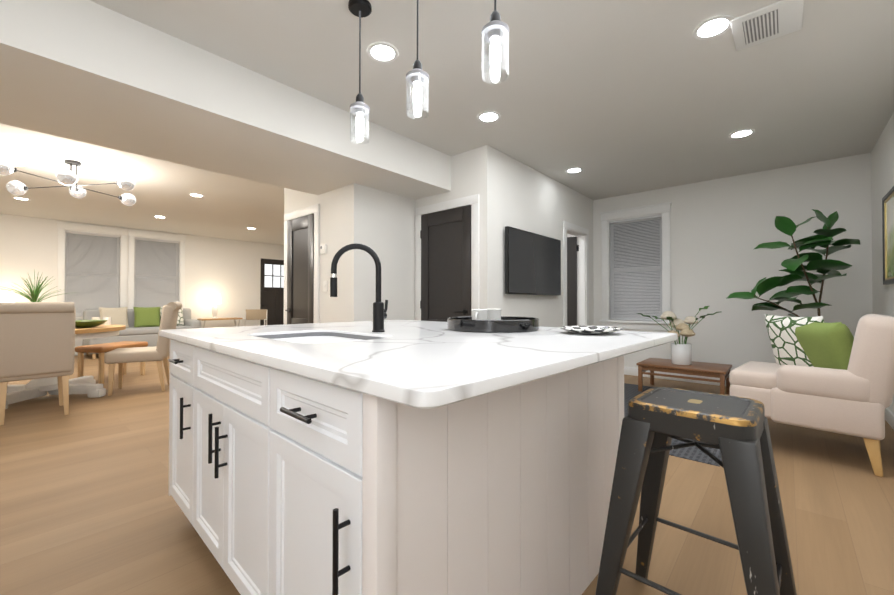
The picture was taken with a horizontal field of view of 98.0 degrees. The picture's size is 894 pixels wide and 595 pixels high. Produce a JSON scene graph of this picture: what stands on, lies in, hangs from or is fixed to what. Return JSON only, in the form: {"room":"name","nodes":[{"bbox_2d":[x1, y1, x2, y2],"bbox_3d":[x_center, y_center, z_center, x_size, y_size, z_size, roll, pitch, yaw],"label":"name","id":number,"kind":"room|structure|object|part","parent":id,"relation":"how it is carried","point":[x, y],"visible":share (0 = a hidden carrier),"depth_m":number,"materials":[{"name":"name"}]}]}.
{"room":"kitchen","nodes":[
{"label":"kitchen","id":0,"kind":"room"},
{"bbox_2d":[0,214,283,346],"bbox_3d":[-6.503,-0.160,8.568,0.120,2.610,7.810,-1,-1,41],"label":"wall","id":1,"kind":"structure","parent":0,"point":[228,271],"depth_m":9.15,"materials":[{"name":"paint"}]},
{"bbox_2d":[56,221,185,319],"bbox_3d":[-6.778,-0.464,8.220,0.170,1.950,2.140,-1,-1,41],"label":"window","id":2,"kind":"structure","parent":1,"relation":"in","point":[92,266],"depth_m":8.11,"materials":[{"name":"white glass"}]},
{"bbox_3d":[-6.429,-0.460,8.619,0.170,1.950,1.080,-1,-1,41],"label":"window trim","id":3,"kind":"part","parent":2,"relation":"part of","materials":[{"name":"white wood"}]},
{"bbox_2d":[260,258,283,325],"bbox_3d":[-4.635,0.018,10.592,0.083,2.296,1.072,-1,-1,41],"label":"door","id":4,"kind":"structure","parent":1,"relation":"attached to","point":[272,288],"depth_m":10.53,"materials":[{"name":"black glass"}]},
{"bbox_2d":[0,0,450,199],"bbox_3d":[-1.983,-1.344,2.775,1.230,0.380,4.790,-1,-1,41],"label":"ceiling beam","id":5,"kind":"structure","parent":0,"point":[88,71],"depth_m":2.54,"materials":[{"name":"paint"}]},
{"bbox_2d":[284,186,346,322],"bbox_3d":[-1.484,-0.202,4.434,1.340,2.610,0.120,-1,-1,41],"label":"wall","id":6,"kind":"structure","parent":0,"point":[333,220],"depth_m":4.15,"materials":[{"name":"paint"}]},
{"bbox_2d":[284,204,319,323],"bbox_3d":[-1.732,0.036,4.513,0.792,2.136,0.083,-1,-1,41],"label":"door","id":7,"kind":"structure","parent":6,"relation":"attached to","point":[301,259],"depth_m":4.51,"materials":[{"name":"black wood"}]},
{"bbox_2d":[320,244,326,253],"bbox_3d":[-1.344,-0.525,4.218,0.100,0.100,0.024,-1,-1,41],"label":"light switch","id":8,"kind":"object","parent":6,"relation":"attached to","point":[323,248],"depth_m":4.20,"materials":[{"name":"plastic"}]},
{"bbox_2d":[323,281,327,291],"bbox_3d":[-1.317,-0.119,4.199,0.080,0.120,0.012,-1,-1,41],"label":"light switch","id":9,"kind":"object","parent":6,"relation":"attached to","point":[325,283],"depth_m":4.19,"materials":[{"name":"plastic"}]},
{"bbox_2d":[347,183,414,321],"bbox_3d":[-0.695,-0.204,4.228,0.120,2.610,0.850,-1,-1,41],"label":"wall","id":10,"kind":"structure","parent":0,"point":[380,223],"depth_m":4.14,"materials":[{"name":"paint"}]},
{"bbox_2d":[415,148,476,246],"bbox_3d":[-0.037,-0.204,4.296,1.020,2.610,0.120,-1,-1,41],"label":"wall","id":11,"kind":"structure","parent":0,"point":[463,174],"depth_m":4.07,"materials":[{"name":"paint"}]},
{"bbox_2d":[415,194,479,321],"bbox_3d":[-0.040,0.032,4.161,0.902,2.136,0.083,-1,-1,41],"label":"door frame","id":12,"kind":"structure","parent":11,"relation":"attached to","point":[447,265],"depth_m":4.16,"materials":[{"name":"white wood"}]},
{"bbox_2d":[0,354,893,594],"bbox_3d":[-2.266,1.157,4.845,11.384,0.100,7.810,-1,-1,41],"label":"floor","id":13,"kind":"structure","parent":0,"point":[89,505],"depth_m":1.96,"materials":[{"name":"brown wood"}]},
{"bbox_2d":[0,302,75,424],"bbox_3d":[-3.837,0.569,3.615,0.669,1.051,0.500,-1,-1,41],"label":"dining chair","id":14,"kind":"object","parent":13,"relation":"on","point":[37,340],"visible":1,"depth_m":3.44,"materials":[{"name":"beige fabric"}]},
{"bbox_2d":[5,324,125,408],"bbox_3d":[-4.394,0.719,4.274,1.320,0.765,1.320,-1,-1,41],"label":"dining table","id":15,"kind":"object","parent":13,"relation":"on","point":[40,387],"visible":0.58,"depth_m":4.21,"materials":[{"name":"brown wood"}]},
{"bbox_2d":[0,270,77,301],"bbox_3d":[-4.444,0.014,4.204,0.643,0.642,0.660,-1,-1,41],"label":"potted plant","id":16,"kind":"object","parent":15,"relation":"on","point":[34,294],"visible":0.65,"depth_m":4.17,"materials":[{"name":"green plant"}]},
{"bbox_2d":[75,320,107,327],"bbox_3d":[-4.044,0.296,4.344,0.380,0.080,0.380,-1,-1,41],"label":"bowl","id":17,"kind":"object","parent":15,"relation":"on","point":[86,323],"visible":0.85,"depth_m":4.27,"materials":[{"name":"green ceramic"}]},
{"bbox_2d":[103,317,110,324],"bbox_3d":[-4.248,0.292,4.855,0.079,0.100,0.079,0,-1,29],"label":"candle","id":18,"kind":"object","parent":15,"relation":"on","point":[108,322],"depth_m":4.83,"materials":[{"name":"white wax"}]},
{"bbox_2d":[75,341,147,383],"bbox_3d":[-4.555,0.872,5.303,0.400,0.480,0.700,0,-1,6],"label":"wooden bench","id":19,"kind":"object","parent":13,"relation":"on","point":[101,349],"visible":0.9,"depth_m":5.01,"materials":[{"name":"brown wood"}]},
{"bbox_2d":[82,306,200,358],"bbox_3d":[-6.226,0.665,8.004,0.910,0.947,1.800,-1,-1,41],"label":"sofa","id":20,"kind":"object","parent":13,"relation":"on","point":[142,323],"visible":0.58,"depth_m":7.75,"materials":[{"name":"grey fabric"}]},
{"bbox_2d":[104,302,181,395],"bbox_3d":[-3.625,0.580,4.678,0.669,1.051,0.500,0,-1,-28],"label":"dining chair","id":21,"kind":"object","parent":13,"relation":"on","point":[159,352],"visible":0.96,"depth_m":4.55,"materials":[{"name":"beige fabric"}]},
{"bbox_2d":[197,317,242,327],"bbox_3d":[-5.381,0.825,9.217,0.400,0.668,0.850,-1,-1,41],"label":"console table","id":22,"kind":"object","parent":13,"relation":"on","point":[205,319],"visible":0.48,"depth_m":9.06,"materials":[{"name":"brown wood"}]},
{"bbox_2d":[208,294,221,317],"bbox_3d":[-5.460,0.200,9.134,0.280,0.580,0.280,-1,-1,41],"label":"table lamp","id":23,"kind":"object","parent":22,"relation":"on","point":[214,299],"visible":1,"depth_m":9.07,"materials":[{"name":"white ceramic"}]},
{"bbox_3d":[-5.460,0.030,9.135,0.280,0.240,0.280,-1,-1,41],"label":"lamp shade","id":24,"kind":"part","parent":23,"relation":"part of","materials":[{"name":"white fabric"}]},
{"bbox_2d":[242,309,266,325],"bbox_3d":[-4.672,0.728,9.448,0.510,0.869,0.470,0,-1,-19],"label":"rattan chair","id":25,"kind":"object","parent":13,"relation":"on","point":[255,314],"visible":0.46,"depth_m":9.64,"materials":[{"name":"white wood"}]},
{"bbox_2d":[159,335,623,594],"bbox_3d":[-0.303,0.634,1.799,1.694,0.884,1.378,-1,-1,43],"label":"kitchen island","id":26,"kind":"object","parent":13,"relation":"on","point":[378,455],"depth_m":1.06,"materials":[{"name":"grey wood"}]},
{"bbox_2d":[159,320,676,414],"bbox_3d":[-0.207,0.177,1.856,1.966,0.030,1.570,-1,-1,43],"label":"island countertop","id":27,"kind":"structure","parent":26,"relation":"on","point":[424,367],"depth_m":1.09,"materials":[{"name":"white stone"}]},
{"bbox_2d":[271,331,382,342],"bbox_3d":[-0.545,0.276,1.645,0.634,0.209,0.424,-1,-1,43],"label":"sink","id":28,"kind":"object","parent":27,"relation":"in","point":[303,336],"depth_m":1.86,"materials":[{"name":"grey metal"}]},
{"bbox_2d":[330,243,387,330],"bbox_3d":[-0.401,-0.047,1.856,0.195,0.418,0.249,-1,-1,43],"label":"faucet","id":29,"kind":"object","parent":27,"relation":"on","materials":[{"name":"black metal"}]},
{"bbox_2d":[447,309,538,332],"bbox_3d":[0.236,0.112,2.008,0.468,0.104,0.468,-1,-1,41],"label":"tray","id":30,"kind":"object","parent":27,"relation":"on","point":[487,320],"visible":1,"depth_m":1.83,"materials":[{"name":"black metal"}]},
{"bbox_2d":[558,326,622,333],"bbox_3d":[0.643,0.148,1.744,0.274,0.026,0.274,-1,-1,41],"label":"plate","id":31,"kind":"object","parent":27,"relation":"on","point":[591,329],"visible":1,"depth_m":1.71,"materials":[{"name":"white ceramic"}]},
{"bbox_2d":[624,383,721,466],"bbox_3d":[1.919,1.094,3.826,1.505,0.006,2.250,-1,-1,41],"label":"rug","id":32,"kind":"object","parent":13,"relation":"on","point":[694,453],"visible":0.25,"depth_m":2.74,"materials":[{"name":"grey fabric"}]},
{"bbox_2d":[636,358,731,394],"bbox_3d":[2.741,0.936,4.497,0.860,0.335,0.600,-1,-1,41],"label":"side table","id":33,"kind":"object","parent":13,"relation":"on","point":[706,369],"visible":0.79,"depth_m":4.36,"materials":[{"name":"brown wood"}]},
{"bbox_2d":[637,306,718,364],"bbox_3d":[2.710,0.433,4.512,0.790,0.671,0.860,-1,-1,41],"label":"vase","id":34,"kind":"object","parent":33,"relation":"on","point":[681,353],"visible":0.83,"depth_m":4.44,"materials":[{"name":"white ceramic"}]},
{"bbox_2d":[595,387,796,594],"bbox_3d":[0.748,0.690,1.168,0.478,0.760,0.478,-1,-1,43],"label":"bar stool","id":35,"kind":"object","parent":13,"relation":"on","point":[733,429],"visible":1,"depth_m":1.13,"materials":[{"name":"paint"}]},
{"bbox_2d":[726,209,859,322],"bbox_3d":[3.332,0.120,3.739,0.972,1.952,0.880,-1,-1,41],"label":"plant","id":36,"kind":"object","parent":13,"relation":"on","point":[796,267],"visible":0.83,"depth_m":3.68,"materials":[{"name":"green plant"}]},
{"bbox_2d":[729,314,893,476],"bbox_3d":[2.647,0.603,2.813,0.780,0.968,0.872,1,-1,-43],"label":"armchair","id":37,"kind":"object","parent":13,"relation":"on","point":[822,375],"visible":0.94,"depth_m":2.53,"materials":[{"name":"beige fabric"}]},
{"bbox_3d":[-7.535,0.800,6.757,0.400,0.668,0.850,-1,-1,41],"label":"console table","id":38,"kind":"object","parent":13,"relation":"on","visible":0},
{"bbox_2d":[0,291,14,301],"bbox_3d":[-7.614,0.175,6.673,0.280,0.580,0.280,-1,-1,41],"label":"table lamp","id":39,"kind":"object","parent":38,"relation":"on","point":[7,296],"visible":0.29,"depth_m":6.62,"materials":[{"name":"white ceramic"}]},
{"bbox_2d":[0,0,893,244],"bbox_3d":[-2.266,-1.553,4.873,11.384,0.100,7.810,-1,-1,41],"label":"ceiling","id":40,"kind":"structure","parent":0,"point":[612,98],"depth_m":2.87,"materials":[{"name":"paint"}]},
{"bbox_2d":[9,161,27,166],"bbox_3d":[-4.832,-1.504,4.380,0.203,0.006,0.136,-1,-1,41],"label":"recessed light","id":41,"kind":"object","parent":40,"relation":"in","point":[14,163],"depth_m":4.39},
{"bbox_2d":[0,159,135,205],"bbox_3d":[-4.147,-1.310,4.304,1.111,0.398,1.180,-1,-1,41],"label":"chandelier","id":42,"kind":"object","parent":40,"relation":"hanging from","point":[66,177],"visible":1,"depth_m":4.24,"materials":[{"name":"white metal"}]},
{"bbox_2d":[348,0,371,143],"bbox_3d":[-0.456,-1.177,2.035,0.120,0.710,0.120,-1,-1,41],"label":"pendant light","id":43,"kind":"object","parent":40,"relation":"hanging from","point":[359,107],"visible":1,"depth_m":2.02,"materials":[{"name":"glass"}]},
{"bbox_3d":[-0.456,-0.904,2.032,0.100,0.165,0.100,-1,-1,41],"label":"lamp shade","id":44,"kind":"part","parent":43,"relation":"part of","materials":[{"name":"clear glass"}]},
{"bbox_3d":[-0.456,-0.907,2.032,0.042,0.110,0.042,-1,-1,41],"label":"bulb","id":45,"kind":"part","parent":43,"relation":"part of","materials":[{"name":"white glass"}]},
{"bbox_2d":[367,42,398,62],"bbox_3d":[-0.399,-1.524,2.413,0.195,0.006,0.194,-1,-1,41],"label":"recessed light","id":46,"kind":"object","parent":40,"relation":"in","point":[383,52],"depth_m":2.42,"materials":[{"name":"white plastic"}]},
{"bbox_2d":[406,0,428,118],"bbox_3d":[-0.133,-1.180,1.752,0.120,0.710,0.120,-1,-1,41],"label":"pendant light","id":47,"kind":"object","parent":40,"relation":"hanging from","point":[417,76],"visible":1,"depth_m":1.73,"materials":[{"name":"glass"}]},
{"bbox_3d":[-0.133,-0.907,1.749,0.100,0.165,0.100,-1,-1,41],"label":"lamp shade","id":48,"kind":"part","parent":47,"relation":"part of","materials":[{"name":"clear glass"}]},
{"bbox_3d":[-0.133,-0.910,1.749,0.042,0.110,0.042,-1,-1,41],"label":"bulb","id":49,"kind":"part","parent":47,"relation":"part of","materials":[{"name":"white glass"}]},
{"bbox_2d":[477,111,499,122],"bbox_3d":[0.350,-1.516,3.255,0.191,0.006,0.197,-1,-1,41],"label":"recessed light","id":50,"kind":"object","parent":40,"relation":"in","point":[488,116],"depth_m":3.25,"materials":[{"name":"white plastic"}]},
{"bbox_2d":[481,0,508,83],"bbox_3d":[0.181,-1.183,1.457,0.120,0.710,0.120,-1,-1,41],"label":"pendant light","id":51,"kind":"object","parent":40,"relation":"hanging from","point":[495,32],"visible":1,"depth_m":1.44,"materials":[{"name":"glass"}]},
{"bbox_3d":[0.181,-0.910,1.454,0.100,0.165,0.100,-1,-1,41],"label":"lamp shade","id":52,"kind":"part","parent":51,"relation":"part of","materials":[{"name":"clear glass"}]},
{"bbox_3d":[0.181,-0.913,1.455,0.042,0.110,0.042,-1,-1,41],"label":"bulb","id":53,"kind":"part","parent":51,"relation":"part of","materials":[{"name":"white glass"}]},
{"bbox_2d":[566,167,582,172],"bbox_3d":[1.496,-1.502,4.583,0.191,0.006,0.198,-1,-1,41],"label":"recessed light","id":54,"kind":"object","parent":40,"relation":"in","point":[571,170],"depth_m":4.59,"materials":[{"name":"white plastic"}]},
{"bbox_2d":[693,15,733,39],"bbox_3d":[1.502,-1.526,2.194,0.190,0.006,0.199,-1,-1,41],"label":"recessed light","id":55,"kind":"object","parent":40,"relation":"in","point":[709,28],"depth_m":2.20,"materials":[{"name":"white plastic"}]},
{"bbox_2d":[729,129,754,138],"bbox_3d":[2.719,-1.512,3.583,0.187,0.006,0.206,-1,-1,41],"label":"recessed light","id":56,"kind":"object","parent":40,"relation":"in","point":[746,132],"depth_m":3.58,"materials":[{"name":"white plastic"}]},
{"bbox_2d":[730,0,803,50],"bbox_3d":[1.785,-1.522,2.170,0.300,0.016,0.340,-1,-1,41],"label":"ceiling vent","id":57,"kind":"object","parent":40,"relation":"in","point":[770,22],"visible":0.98,"depth_m":2.15,"materials":[{"name":"white metal"}]},
{"bbox_2d":[477,145,593,326],"bbox_3d":[1.275,-0.197,4.929,0.120,2.610,2.800,-1,-1,41],"label":"wall","id":58,"kind":"structure","parent":0,"point":[512,192],"depth_m":4.29,"materials":[{"name":"paint"}]},
{"bbox_2d":[505,226,560,294],"bbox_3d":[1.011,-0.382,4.484,0.071,0.700,1.240,-1,-1,41],"label":"tv","id":59,"kind":"object","parent":58,"relation":"attached to","point":[532,263],"visible":1,"depth_m":4.36,"materials":[{"name":"black plastic"}]},
{"bbox_2d":[563,221,588,325],"bbox_3d":[1.533,0.053,5.690,0.778,2.125,0.840,-1,-1,41],"label":"door frame","id":60,"kind":"structure","parent":58,"relation":"attached to","point":[575,271],"depth_m":5.73,"materials":[{"name":"white wood"}]},
{"bbox_2d":[567,153,872,370],"bbox_3d":[0.267,-0.168,7.752,11.144,2.610,0.120,-1,-1,41],"label":"wall","id":61,"kind":"structure","parent":0,"point":[721,229],"depth_m":4.71,"materials":[{"name":"paint"}]},
{"bbox_2d":[599,202,671,330],"bbox_3d":[2.705,-0.415,5.586,0.970,1.740,0.170,-1,-1,41],"label":"window","id":62,"kind":"structure","parent":61,"relation":"in","point":[635,260],"depth_m":5.57,"materials":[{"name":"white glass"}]},
{"bbox_2d":[624,366,725,385],"bbox_3d":[3.314,1.051,4.981,2.864,0.115,0.016,-1,-1,41],"label":"baseboard","id":63,"kind":"structure","parent":61,"relation":"attached to","point":[633,371],"depth_m":5.21,"materials":[{"name":"white wood"}]},
{"bbox_2d":[871,112,893,413],"bbox_3d":[1.972,-0.236,1.149,0.120,2.610,7.810,-1,-1,41],"label":"wall","id":64,"kind":"structure","parent":0,"point":[882,168],"depth_m":3.65,"materials":[{"name":"paint"}]},
{"bbox_2d":[882,186,893,284],"bbox_3d":[3.592,-0.498,3.116,0.030,0.765,0.820,-1,-1,41],"label":"picture frame","id":65,"kind":"object","parent":64,"relation":"attached to","point":[888,232],"visible":1,"depth_m":3.31,"materials":[{"name":"wood"}]},
{"bbox_2d":[885,408,893,429],"bbox_3d":[1.930,1.012,1.193,0.016,0.115,7.540,-1,-1,41],"label":"baseboard","id":66,"kind":"structure","parent":64,"relation":"attached to","point":[889,414],"depth_m":3.32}
]}

